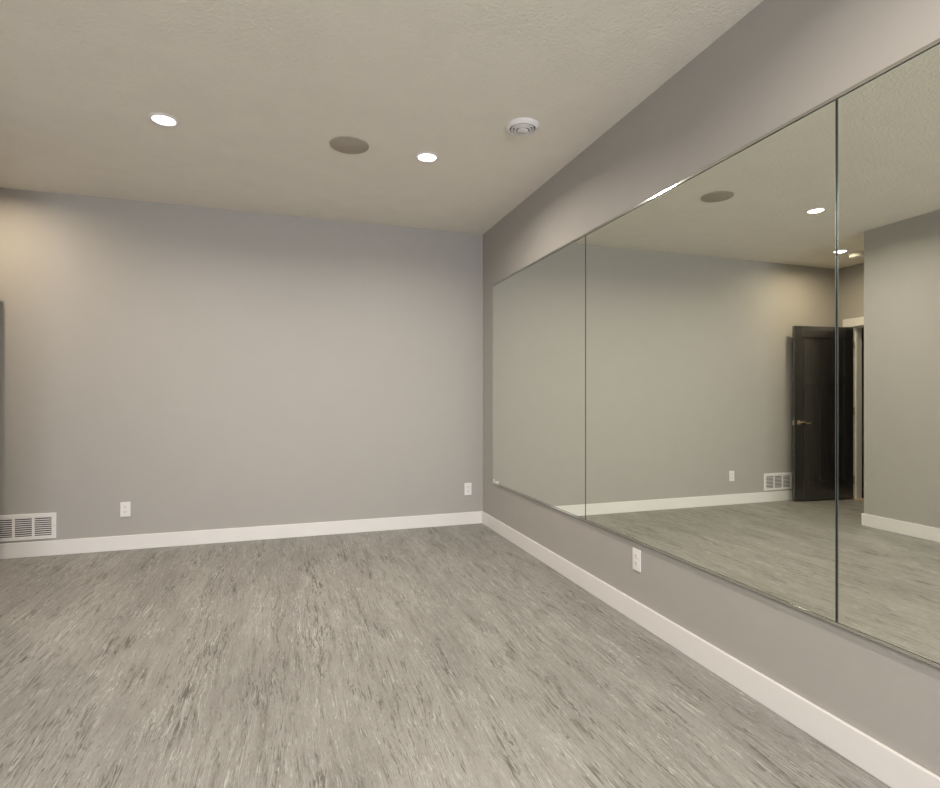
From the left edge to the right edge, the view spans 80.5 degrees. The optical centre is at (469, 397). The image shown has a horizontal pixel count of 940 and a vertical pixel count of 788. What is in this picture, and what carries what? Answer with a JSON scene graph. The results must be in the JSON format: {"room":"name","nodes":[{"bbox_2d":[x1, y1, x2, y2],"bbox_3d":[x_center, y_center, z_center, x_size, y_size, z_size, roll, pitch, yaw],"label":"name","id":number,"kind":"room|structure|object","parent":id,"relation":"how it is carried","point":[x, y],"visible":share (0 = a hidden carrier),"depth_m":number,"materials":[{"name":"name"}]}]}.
{"room":"home exercise room","nodes":[
{"label":"home exercise room","id":0,"kind":"room"},
{"bbox_2d":[0,188,482,543],"bbox_3d":[-2.063,-0.129,4.629,4.835,2.840,0.140,0,0,-18],"label":"wall","id":1,"kind":"structure","parent":0,"point":[194,368],"depth_m":4.57,"materials":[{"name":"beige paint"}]},
{"bbox_2d":[0,512,55,541],"bbox_3d":[-3.328,0.966,4.134,0.413,0.193,0.011,0,0,-18],"label":"air vent","id":2,"kind":"object","parent":1,"relation":"in","point":[17,527],"visible":1,"depth_m":4.14,"materials":[{"name":"white plastic"}]},
{"bbox_2d":[120,502,129,516],"bbox_3d":[-2.698,0.875,4.342,0.070,0.115,0.009,0,0,-18],"label":"wall outlet","id":3,"kind":"object","parent":1,"relation":"attached to","point":[124,506],"visible":1,"depth_m":4.34,"materials":[{"name":"white plastic"}]},
{"bbox_2d":[0,511,481,558],"bbox_3d":[-2.046,1.135,4.554,4.541,0.113,0.014,0,0,-18],"label":"baseboard","id":4,"kind":"structure","parent":1,"relation":"attached to","point":[169,539],"depth_m":4.56,"materials":[{"name":"white paint"}]},
{"bbox_2d":[464,483,471,494],"bbox_3d":[-0.018,0.861,5.222,0.070,0.115,0.009,0,0,-18],"label":"wall outlet","id":5,"kind":"object","parent":1,"relation":"attached to","point":[467,486],"visible":1,"depth_m":5.22,"materials":[{"name":"white plastic"}]},
{"bbox_2d":[0,0,762,234],"bbox_3d":[-0.652,-1.609,0.335,4.835,0.120,9.180,0,0,-18],"label":"ceiling","id":6,"kind":"structure","parent":0,"point":[258,91],"depth_m":2.80,"materials":[{"name":"white paint"}]},
{"bbox_2d":[147,112,179,126],"bbox_3d":[-1.706,-1.546,3.094,0.160,0.006,0.160,0,0,-18],"label":"recessed light","id":7,"kind":"object","parent":6,"relation":"in","point":[161,119],"visible":1,"depth_m":3.08,"materials":[{"name":"white plastic"}]},
{"bbox_2d":[330,136,368,153],"bbox_3d":[-0.739,-1.546,3.402,0.236,0.006,0.236,0,0,-18],"label":"ceiling speaker","id":8,"kind":"object","parent":6,"relation":"attached to","point":[343,144],"visible":1,"depth_m":3.40},
{"bbox_2d":[415,152,439,162],"bbox_3d":[-0.276,-1.546,3.574,0.160,0.006,0.160,0,0,-18],"label":"recessed light","id":9,"kind":"object","parent":6,"relation":"in","point":[425,157],"visible":1,"depth_m":3.57,"materials":[{"name":"white plastic"}]},
{"bbox_2d":[506,118,539,135],"bbox_3d":[0.300,-1.533,3.163,0.192,0.032,0.192,0,0,-18],"label":"smoke detector","id":10,"kind":"object","parent":6,"relation":"in","point":[518,126],"visible":1,"depth_m":3.13,"materials":[{"name":"white plastic"}]},
{"bbox_2d":[0,523,890,787],"bbox_3d":[-0.608,1.241,0.423,4.695,0.100,9.040,0,0,-18],"label":"floor","id":11,"kind":"structure","parent":0,"point":[454,656],"depth_m":2.36,"materials":[{"name":"grey laminate"}]},
{"bbox_2d":[483,0,939,776],"bbox_3d":[1.578,-0.129,1.068,0.140,2.840,8.900,0,0,-18],"label":"wall","id":12,"kind":"structure","parent":0,"point":[783,59],"depth_m":2.31,"materials":[{"name":"beige paint"}]},
{"bbox_2d":[493,236,585,518],"bbox_3d":[0.464,-0.123,4.212,0.013,1.751,1.637,0,0,-18],"label":"wall mirror","id":13,"kind":"object","parent":12,"relation":"attached to","point":[539,311],"visible":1,"depth_m":4.03,"materials":[{"name":"clear glass"}]},
{"bbox_2d":[633,548,640,571],"bbox_3d":[0.883,0.861,2.943,0.009,0.115,0.070,0,0,-18],"label":"wall outlet","id":14,"kind":"object","parent":12,"relation":"attached to","point":[636,553],"visible":1,"depth_m":2.94,"materials":[{"name":"white plastic"}]},
{"bbox_2d":[482,511,939,787],"bbox_3d":[1.505,1.135,1.044,0.014,0.113,8.900,0,0,-18],"label":"baseboard","id":15,"kind":"structure","parent":12,"relation":"attached to","point":[885,764],"depth_m":2.18,"materials":[{"name":"white paint"}]},
{"bbox_2d":[586,100,836,621],"bbox_3d":[0.978,-0.123,2.647,0.013,1.751,1.648,0,0,-18],"label":"wall mirror","id":16,"kind":"object","parent":12,"relation":"attached to","point":[711,303],"visible":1,"depth_m":2.31,"materials":[{"name":"clear glass"}]},
{"bbox_2d":[492,38,939,285],"bbox_3d":[0.977,-1.007,2.646,0.016,0.016,4.934,0,0,-18],"label":"channel","id":17,"kind":"object","parent":12,"relation":"attached to","point":[936,42],"visible":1,"depth_m":2.11,"materials":[{"name":"silver metal"}]},
{"bbox_2d":[492,481,939,668],"bbox_3d":[0.977,0.759,2.646,0.016,0.014,4.934,0,0,-18],"label":"channel","id":18,"kind":"object","parent":12,"relation":"attached to","point":[937,665],"visible":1,"depth_m":2.11,"materials":[{"name":"silver metal"}]},
{"bbox_2d":[837,44,939,663],"bbox_3d":[1.492,-0.123,1.083,0.013,1.751,1.638,0,0,-18],"label":"wall mirror","id":19,"kind":"object","parent":12,"relation":"attached to","point":[888,127],"visible":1,"depth_m":1.70,"materials":[{"name":"clear glass"}]}
]}

